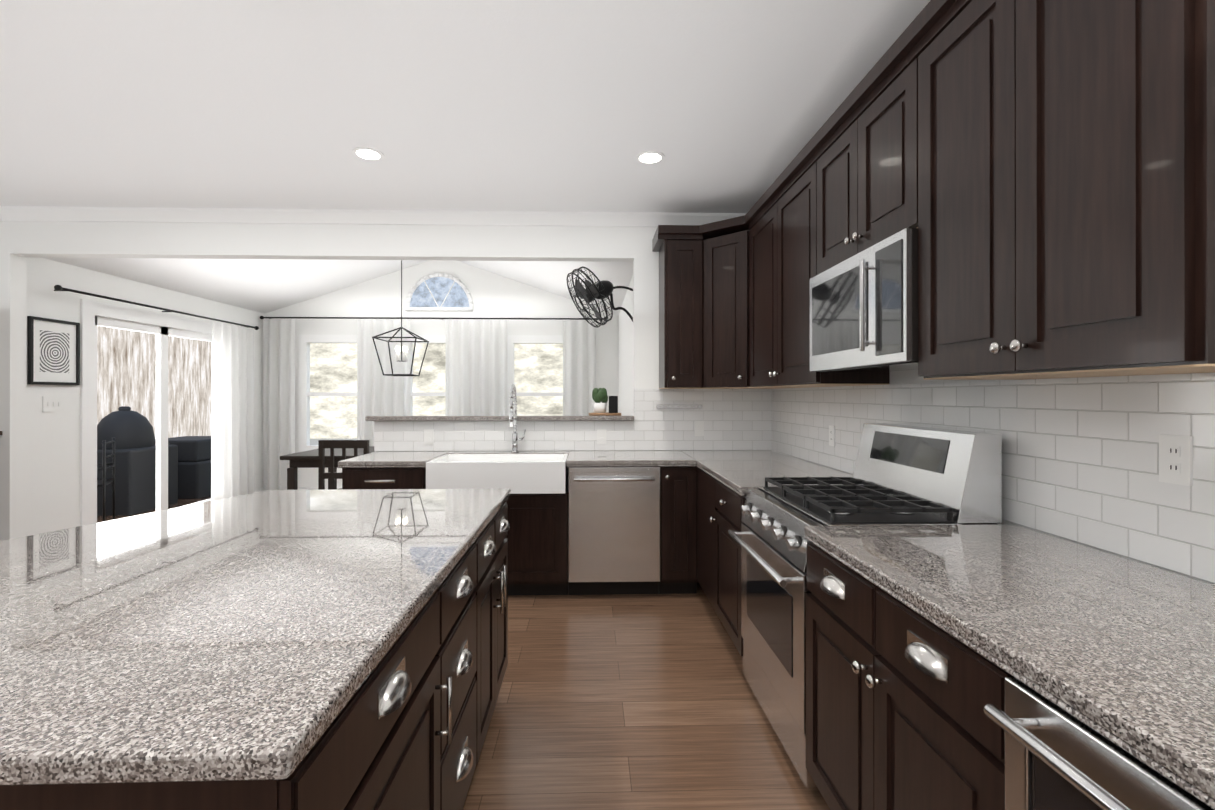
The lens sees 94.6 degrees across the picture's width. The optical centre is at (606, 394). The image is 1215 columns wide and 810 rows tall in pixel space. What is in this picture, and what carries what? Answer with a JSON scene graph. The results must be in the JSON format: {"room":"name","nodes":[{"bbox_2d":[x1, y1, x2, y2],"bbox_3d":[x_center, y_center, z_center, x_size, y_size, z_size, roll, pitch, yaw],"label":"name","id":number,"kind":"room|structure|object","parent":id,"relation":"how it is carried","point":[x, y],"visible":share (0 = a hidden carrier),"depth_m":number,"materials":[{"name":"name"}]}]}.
{"room":"kitchen","nodes":[
{"label":"kitchen","id":0,"kind":"room"},
{"bbox_2d":[26,257,264,535],"bbox_3d":[-4.602,0.107,5.956,0.120,2.470,3.350,0,0,-2],"label":"wall","id":1,"kind":"structure","parent":0,"point":[52,471],"depth_m":4.67,"materials":[{"name":"white paint"}]},
{"bbox_2d":[42,396,63,411],"bbox_3d":[-4.493,0.077,4.554,0.011,0.125,0.180,0,0,-2],"label":"switch plate","id":2,"kind":"object","parent":1,"relation":"attached to","point":[53,404],"visible":1,"depth_m":4.53,"materials":[{"name":"white plastic"}]},
{"bbox_2d":[27,316,79,384],"bbox_3d":[-4.486,-0.345,4.554,0.025,0.530,0.420,0,0,-2],"label":"framed art","id":3,"kind":"object","parent":1,"relation":"attached to","point":[53,351],"visible":0.98,"depth_m":4.54,"materials":[{"name":"black metal"}]},
{"bbox_2d":[80,299,212,525],"bbox_3d":[-4.576,0.262,5.771,0.120,2.160,1.960,0,0,-2],"label":"door frame","id":4,"kind":"structure","parent":1,"relation":"attached to","point":[95,314],"depth_m":5.15,"materials":[{"name":"white wood"}]},
{"bbox_2d":[54,285,258,329],"bbox_3d":[-4.459,-0.848,5.787,0.155,0.050,2.710,0,0,-2],"label":"curtain rod","id":5,"kind":"object","parent":1,"relation":"attached to","point":[58,288],"depth_m":5.30,"materials":[{"name":"black metal"}]},
{"bbox_2d":[211,322,254,500],"bbox_3d":[-4.434,0.248,6.666,0.100,2.150,0.740,0,0,-2],"label":"curtain","id":6,"kind":"object","parent":5,"relation":"hanging from","point":[233,458],"visible":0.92,"depth_m":6.66,"materials":[{"name":"white fabric"}]},
{"bbox_2d":[41,257,632,314],"bbox_3d":[-2.168,-1.533,6.032,4.990,0.970,3.350,0,0,-2],"label":"ceiling","id":7,"kind":"structure","parent":0,"point":[264,286],"depth_m":6.29,"materials":[{"name":"white paint"}]},
{"bbox_2d":[372,260,428,375],"bbox_3d":[-2.192,-1.038,5.986,0.456,1.677,0.458,0,0,-2],"label":"pendant lantern","id":8,"kind":"object","parent":7,"relation":"hanging from","point":[405,355],"visible":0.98,"depth_m":5.98,"materials":[{"name":"black metal"}]},
{"bbox_2d":[0,221,771,540],"bbox_3d":[-3.105,-0.386,4.266,9.010,3.450,0.120,0,0,-2],"label":"wall","id":9,"kind":"structure","parent":0,"point":[20,241],"depth_m":4.24,"materials":[{"name":"white paint"}]},
{"bbox_2d":[0,206,746,226],"bbox_3d":[-3.102,-1.336,4.173,8.770,0.090,0.070,0,0,-2],"label":"crown molding","id":10,"kind":"structure","parent":9,"relation":"attached to","point":[306,216],"depth_m":4.17,"materials":[{"name":"white"}]},
{"bbox_2d":[365,414,633,420],"bbox_3d":[-0.804,0.179,4.406,2.017,0.038,0.380,0,0,-2],"label":"bar","id":11,"kind":"object","parent":9,"relation":"on","point":[490,417],"visible":1,"depth_m":4.23,"materials":[{"name":"grey stone"}]},
{"bbox_2d":[589,388,620,414],"bbox_3d":[-0.014,0.052,4.450,0.260,0.215,0.260,0,0,-2],"label":"potted plant","id":12,"kind":"object","parent":11,"relation":"on","point":[599,395],"visible":1,"depth_m":4.41,"materials":[{"name":"green plant"}]},
{"bbox_2d":[374,389,770,450],"bbox_3d":[-0.243,0.192,4.289,3.032,0.475,0.008,0,0,-2],"label":"backsplash","id":13,"kind":"structure","parent":9,"relation":"attached to","point":[736,419],"depth_m":4.30,"materials":[{"name":"tile"}]},
{"bbox_2d":[424,429,433,443],"bbox_3d":[-1.349,0.319,4.247,0.072,0.116,0.007,0,0,-2],"label":"electrical outlet plate","id":14,"kind":"object","parent":13,"relation":"attached to","point":[428,433],"depth_m":4.24,"materials":[{"name":"white plastic"}]},
{"bbox_2d":[597,429,605,443],"bbox_3d":[-0.039,0.320,4.287,0.072,0.116,0.007,0,0,-2],"label":"electrical outlet plate","id":15,"kind":"object","parent":13,"relation":"attached to","point":[601,433],"depth_m":4.28,"materials":[{"name":"white plastic"}]},
{"bbox_2d":[656,404,701,407],"bbox_3d":[0.556,0.089,4.301,0.350,0.030,0.016,0,0,-2],"label":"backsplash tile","id":16,"kind":"object","parent":13,"relation":"attached to","point":[678,405],"visible":1,"depth_m":4.29,"materials":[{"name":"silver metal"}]},
{"bbox_2d":[694,421,703,435],"bbox_3d":[0.710,0.260,4.310,0.072,0.116,0.007,0,0,-2],"label":"electrical outlet plate","id":17,"kind":"object","parent":13,"relation":"attached to","point":[698,425],"depth_m":4.31,"materials":[{"name":"white plastic"}]},
{"bbox_2d":[265,260,617,486],"bbox_3d":[-2.217,-0.381,7.645,4.750,3.450,0.120,0,0,-2],"label":"wall","id":18,"kind":"structure","parent":0,"point":[493,295],"depth_m":7.59,"materials":[{"name":"white paint"}]},
{"bbox_2d":[298,487,341,489],"bbox_3d":[-2.215,1.294,7.575,4.750,0.100,0.015,0,0,-2],"label":"baseboard","id":19,"kind":"structure","parent":18,"relation":"attached to","point":[299,488],"depth_m":7.51,"materials":[{"name":"white wood"}]},
{"bbox_2d":[299,335,356,451],"bbox_3d":[-3.680,0.009,7.545,0.940,1.630,0.130,0,0,-2],"label":"window","id":20,"kind":"structure","parent":18,"relation":"in","point":[305,393],"depth_m":7.51,"materials":[{"name":"white wood"}]},
{"bbox_2d":[411,335,445,413],"bbox_3d":[-2.301,0.009,7.587,0.940,1.630,0.130,0,0,-2],"label":"window","id":21,"kind":"structure","parent":18,"relation":"in","point":[431,338],"depth_m":7.57,"materials":[{"name":"white"}]},
{"bbox_2d":[260,316,605,319],"bbox_3d":[-2.283,-1.016,7.506,4.580,0.050,0.155,0,0,-2],"label":"curtain rod","id":22,"kind":"object","parent":18,"relation":"attached to","point":[261,317],"depth_m":7.44,"materials":[{"name":"black metal"}]},
{"bbox_2d":[263,319,294,490],"bbox_3d":[-4.321,0.164,7.390,0.410,2.320,0.100,0,0,-2],"label":"curtain","id":23,"kind":"object","parent":22,"relation":"hanging from","point":[278,388],"visible":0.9,"depth_m":7.39,"materials":[{"name":"white fabric"}]},
{"bbox_2d":[357,319,410,445],"bbox_3d":[-2.956,0.164,7.432,0.700,2.320,0.100,0,0,-2],"label":"curtain","id":24,"kind":"object","parent":22,"relation":"hanging from","point":[378,393],"visible":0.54,"depth_m":7.43,"materials":[{"name":"white fabric"}]},
{"bbox_2d":[445,320,506,413],"bbox_3d":[-1.737,0.164,7.469,0.820,2.320,0.100,0,0,-2],"label":"curtain","id":25,"kind":"object","parent":22,"relation":"hanging from","point":[476,367],"visible":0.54,"depth_m":7.47,"materials":[{"name":"white fabric"}]},
{"bbox_2d":[563,320,595,413],"bbox_3d":[-0.367,0.164,7.511,0.440,2.320,0.100,0,0,-2],"label":"curtain","id":26,"kind":"object","parent":22,"relation":"hanging from","point":[579,361],"visible":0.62,"depth_m":7.51,"materials":[{"name":"white fabric"}]},
{"bbox_2d":[405,273,473,310],"bbox_3d":[-2.260,-1.388,7.573,0.916,0.520,0.056,0,0,-2],"label":"arched window","id":27,"kind":"structure","parent":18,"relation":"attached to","point":[439,292],"depth_m":7.58,"materials":[{"name":"white"}]},
{"bbox_2d":[507,335,562,413],"bbox_3d":[-0.921,0.009,7.629,0.940,1.630,0.130,0,0,-2],"label":"window","id":28,"kind":"structure","parent":18,"relation":"in","point":[511,339],"depth_m":7.60,"materials":[{"name":"white"}]},
{"bbox_2d":[97,495,829,809],"bbox_3d":[-2.990,1.367,2.467,8.890,0.060,10.420,0,0,-2],"label":"floor","id":29,"kind":"structure","parent":0,"point":[630,702],"depth_m":2.31,"materials":[{"name":"brown wood"}]},
{"bbox_2d":[0,502,509,809],"bbox_3d":[-1.212,0.900,1.586,1.666,0.872,1.830,0,0,-2],"label":"kitchen island","id":30,"kind":"object","parent":29,"relation":"on","point":[407,728],"visible":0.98,"depth_m":1.15,"materials":[{"name":"black wood"}]},
{"bbox_2d":[0,489,510,785],"bbox_3d":[-1.245,0.445,1.586,1.675,0.038,1.890,0,0,-2],"label":"island countertop","id":31,"kind":"structure","parent":30,"relation":"on","point":[252,636],"depth_m":1.04,"materials":[{"name":"stone"}]},
{"bbox_2d":[280,446,374,489],"bbox_3d":[-2.452,0.962,5.825,1.330,0.760,1.000,0,0,-2],"label":"dining table","id":32,"kind":"object","parent":29,"relation":"on","point":[307,459],"visible":0.23,"depth_m":5.37,"materials":[{"name":"black wood"}]},
{"bbox_2d":[318,440,368,489],"bbox_3d":[-2.262,0.866,5.001,0.420,0.950,0.420,0,0,-2],"label":"dining chair","id":33,"kind":"object","parent":29,"relation":"on","point":[332,445],"visible":0.35,"depth_m":4.80,"materials":[{"name":"black wood"}]},
{"bbox_2d":[342,468,425,488],"bbox_3d":[-1.420,0.900,3.935,0.597,0.878,0.638,0,0,-2],"label":"base cabinet","id":34,"kind":"object","parent":29,"relation":"on","point":[352,478],"depth_m":3.62,"materials":[{"name":"black wood"}]},
{"bbox_2d":[338,451,693,467],"bbox_3d":[-0.229,0.450,3.949,3.020,0.042,0.667,0,0,-2],"label":"countertop","id":35,"kind":"structure","parent":34,"relation":"on","point":[390,459],"depth_m":3.76,"materials":[{"name":"stone"}]},
{"bbox_2d":[426,454,567,493],"bbox_3d":[-0.721,0.536,3.856,0.894,0.205,0.507,0,0,-2],"label":"farmhouse sink","id":36,"kind":"object","parent":35,"relation":"in","point":[531,473],"visible":0.83,"depth_m":3.61,"materials":[{"name":"white ceramic"}]},
{"bbox_2d":[509,384,525,451],"bbox_3d":[-0.659,0.176,4.108,0.114,0.507,0.239,0,0,-2],"label":"kitchen faucet","id":37,"kind":"object","parent":35,"relation":"on","point":[513,413],"visible":1,"depth_m":4.17,"materials":[{"name":"silver metal"}]},
{"bbox_2d":[505,485,568,595],"bbox_3d":[-0.758,0.991,3.955,0.987,0.697,0.638,0,0,-2],"label":"base cabinet","id":38,"kind":"object","parent":29,"relation":"on","point":[537,535],"depth_m":3.65,"materials":[{"name":"black wood"}]},
{"bbox_2d":[568,467,659,594],"bbox_3d":[0.042,0.901,3.916,0.604,0.875,0.628,0,0,-2],"label":"dishwasher","id":39,"kind":"object","parent":29,"relation":"on","point":[613,530],"visible":0.96,"depth_m":3.66,"materials":[{"name":"silver metal"}]},
{"bbox_2d":[659,466,697,593],"bbox_3d":[0.472,0.900,3.992,0.253,0.878,0.638,0,0,-2],"label":"base cabinet","id":40,"kind":"object","parent":29,"relation":"on","point":[677,484],"depth_m":3.68,"materials":[{"name":"black wood"}]},
{"bbox_2d":[682,450,852,495],"bbox_3d":[0.944,0.449,3.381,0.710,0.042,1.560,0,0,-2],"label":"countertop","id":41,"kind":"structure","parent":40,"relation":"on","point":[739,472],"depth_m":3.29,"materials":[{"name":"stone"}]},
{"bbox_2d":[696,467,711,604],"bbox_3d":[0.953,0.899,3.401,0.708,0.878,0.610,0,0,-2],"label":"base cabinet","id":42,"kind":"object","parent":29,"relation":"on","point":[703,480],"depth_m":3.43,"materials":[{"name":"black wood"}]},
{"bbox_2d":[712,477,745,656],"bbox_3d":[0.969,0.899,2.879,0.708,0.878,0.555,0,0,-2],"label":"base cabinet","id":43,"kind":"object","parent":29,"relation":"on","point":[726,503],"depth_m":2.87,"materials":[{"name":"black wood"}]},
{"bbox_2d":[728,423,1001,787],"bbox_3d":[0.928,0.734,2.217,0.733,1.205,0.754,0,0,-2],"label":"gas range","id":44,"kind":"object","parent":29,"relation":"on","point":[908,475],"visible":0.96,"depth_m":2.05,"materials":[{"name":"silver metal"}]},
{"bbox_2d":[806,541,1012,809],"bbox_3d":[1.014,0.896,1.395,0.708,0.878,0.882,0,0,-2],"label":"base cabinet","id":45,"kind":"object","parent":29,"relation":"on","point":[900,696],"depth_m":1.32,"materials":[{"name":"black wood"}]},
{"bbox_2d":[804,524,1214,809],"bbox_3d":[1.028,0.445,0.708,0.705,0.042,2.257,0,0,-2],"label":"countertop","id":46,"kind":"structure","parent":45,"relation":"on","point":[1117,650],"depth_m":1.07,"materials":[{"name":"stone"}]},
{"bbox_2d":[984,677,1212,809],"bbox_3d":[0.960,0.897,0.637,0.686,0.875,0.620,0,0,-2],"label":"beverage cooler","id":47,"kind":"object","parent":29,"relation":"on","point":[1057,757],"visible":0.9,"depth_m":0.81,"materials":[{"name":"silver metal"}]},
{"bbox_2d":[0,0,929,212],"bbox_3d":[-2.937,-1.446,0.736,8.890,0.120,6.950,0,0,-2],"label":"ceiling","id":48,"kind":"structure","parent":0,"point":[727,106],"depth_m":2.62,"materials":[{"name":"white paint"}]},
{"bbox_2d":[352,147,383,160],"bbox_3d":[-1.367,-1.378,3.210,0.169,0.008,0.169,0,0,-26],"label":"recessed light","id":49,"kind":"object","parent":48,"relation":"in","point":[366,153],"depth_m":3.20,"materials":[{"name":"white plastic"}]},
{"bbox_2d":[636,151,664,163],"bbox_3d":[0.252,-1.378,3.260,0.169,0.008,0.169,0,0,-26],"label":"recessed light","id":50,"kind":"object","parent":48,"relation":"in","point":[644,157],"depth_m":3.25,"materials":[{"name":"white"}]},
{"bbox_2d":[618,276,632,414],"bbox_3d":[0.266,0.107,6.104,0.120,2.470,3.350,0,0,-2],"label":"wall","id":51,"kind":"structure","parent":0,"point":[625,364],"depth_m":5.96,"materials":[{"name":"white paint"}]},
{"bbox_2d":[566,266,632,327],"bbox_3d":[-0.038,-0.783,4.621,0.592,0.526,0.512,0,0,-2],"label":"fan","id":52,"kind":"object","parent":51,"relation":"attached to","point":[600,290],"visible":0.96,"depth_m":4.59,"materials":[{"name":"black metal"}]},
{"bbox_2d":[656,228,695,388],"bbox_3d":[0.575,-0.593,4.112,0.337,1.086,0.409,0,0,-2],"label":"upper cabinet","id":53,"kind":"object","parent":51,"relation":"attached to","point":[674,249],"depth_m":3.97,"materials":[{"name":"black wood"}]},
{"bbox_2d":[775,369,1214,584],"bbox_3d":[1.444,-0.025,0.928,0.120,2.720,7.070,0,0,-2],"label":"wall","id":54,"kind":"structure","parent":0,"point":[905,377],"depth_m":2.42,"materials":[{"name":"white subway tile"}]},
{"bbox_2d":[684,224,778,388],"bbox_3d":[0.950,-0.575,3.990,0.677,1.050,0.677,0,0,-2],"label":"upper cabinet","id":55,"kind":"object","parent":54,"relation":"attached to","point":[715,247],"depth_m":3.90,"materials":[{"name":"black wood"}]},
{"bbox_2d":[736,184,779,387],"bbox_3d":[1.100,-0.594,3.450,0.409,1.086,0.682,0,0,-2],"label":"upper cabinet","id":56,"kind":"object","parent":54,"relation":"attached to","point":[760,227],"depth_m":3.48,"materials":[{"name":"black wood"}]},
{"bbox_2d":[812,116,843,277],"bbox_3d":[1.163,-0.846,2.395,0.348,0.586,0.472,0,0,-2],"label":"upper cabinet","id":57,"kind":"object","parent":54,"relation":"attached to","point":[828,156],"depth_m":2.50,"materials":[{"name":"black wood"}]},
{"bbox_2d":[780,152,889,387],"bbox_3d":[1.148,-0.595,2.903,0.348,1.086,0.683,0,0,-2],"label":"upper cabinet","id":58,"kind":"object","parent":54,"relation":"attached to","point":[796,192],"depth_m":2.86,"materials":[{"name":"black wood"}]},
{"bbox_2d":[844,56,899,260],"bbox_3d":[1.173,-0.846,2.057,0.348,0.586,0.472,0,0,-2],"label":"upper cabinet","id":59,"kind":"object","parent":54,"relation":"attached to","point":[872,124],"depth_m":2.10,"materials":[{"name":"black wood"}]},
{"bbox_2d":[810,228,917,371],"bbox_3d":[1.123,-0.323,2.224,0.418,0.437,0.800,0,0,-2],"label":"microwave","id":60,"kind":"object","parent":59,"relation":"attached to","point":[864,311],"visible":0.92,"depth_m":2.04,"materials":[{"name":"silver metal"}]},
{"bbox_2d":[900,0,987,379],"bbox_3d":[1.187,-0.597,1.613,0.348,1.086,0.554,0,0,-2],"label":"upper cabinet","id":61,"kind":"object","parent":54,"relation":"attached to","point":[942,66],"depth_m":1.67,"materials":[{"name":"black wood"}]},
{"bbox_2d":[771,373,1214,583],"bbox_3d":[1.353,0.189,1.811,0.008,0.475,5.042,0,0,-2],"label":"backsplash","id":62,"kind":"structure","parent":54,"relation":"attached to","point":[1080,459],"depth_m":1.62,"materials":[{"name":"tile"}]},
{"bbox_2d":[829,425,834,445],"bbox_3d":[1.301,0.238,3.239,0.008,0.116,0.072,0,0,-2],"label":"electrical outlet plate","id":63,"kind":"object","parent":62,"relation":"attached to","point":[831,428],"depth_m":3.23,"materials":[{"name":"white plastic"}]},
{"bbox_2d":[1159,434,1192,485],"bbox_3d":[1.359,0.155,1.340,0.008,0.116,0.072,0,0,-2],"label":"electrical outlet plate","id":64,"kind":"object","parent":62,"relation":"attached to","point":[1175,459],"depth_m":1.34,"materials":[{"name":"white plastic"}]},
{"bbox_2d":[984,0,1214,379],"bbox_3d":[1.199,-0.597,1.229,0.348,1.086,0.485,0,0,-2],"label":"upper cabinet","id":65,"kind":"object","parent":54,"relation":"attached to","point":[1039,175],"depth_m":1.17,"materials":[{"name":"black wood"}]},
{"label":"outside","id":66,"kind":"structure","parent":0,"visible":0},
{"bbox_2d":[97,326,210,438],"bbox_3d":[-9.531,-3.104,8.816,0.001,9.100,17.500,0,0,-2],"label":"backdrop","id":67,"kind":"structure","parent":66,"point":[126,367],"depth_m":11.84,"materials":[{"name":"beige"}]},
{"bbox_2d":[310,439,356,444],"bbox_3d":[-7.200,1.406,9.131,4.880,0.080,17.000,0,0,-2],"label":"patio","id":68,"kind":"structure","parent":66,"point":[313,441],"depth_m":17.22,"materials":[{"name":"grey concrete"}]},
{"bbox_2d":[97,437,114,521],"bbox_3d":[-5.386,0.911,5.736,0.464,0.900,0.464,0,0,-32],"label":"patio chair","id":69,"kind":"object","parent":68,"relation":"on","point":[103,482],"visible":0.42,"depth_m":5.72,"materials":[{"name":"black metal"}]},
{"bbox_2d":[97,406,177,515],"bbox_3d":[-5.662,0.750,6.578,0.720,1.225,0.740,0,0,-2],"label":"grill","id":70,"kind":"object","parent":68,"relation":"on","point":[129,430],"visible":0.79,"depth_m":6.36,"materials":[{"name":"grey metal"}]},
{"bbox_2d":[154,436,210,498],"bbox_3d":[-5.695,0.979,7.677,0.800,0.770,0.920,0,0,-2],"label":"cart","id":71,"kind":"object","parent":68,"relation":"on","point":[194,467],"visible":0.42,"depth_m":7.27,"materials":[{"name":"grey"}]},
{"bbox_2d":[310,343,562,438],"bbox_3d":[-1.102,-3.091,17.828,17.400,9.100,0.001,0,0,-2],"label":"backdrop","id":72,"kind":"structure","parent":66,"point":[537,367],"depth_m":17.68,"materials":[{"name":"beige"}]}
]}

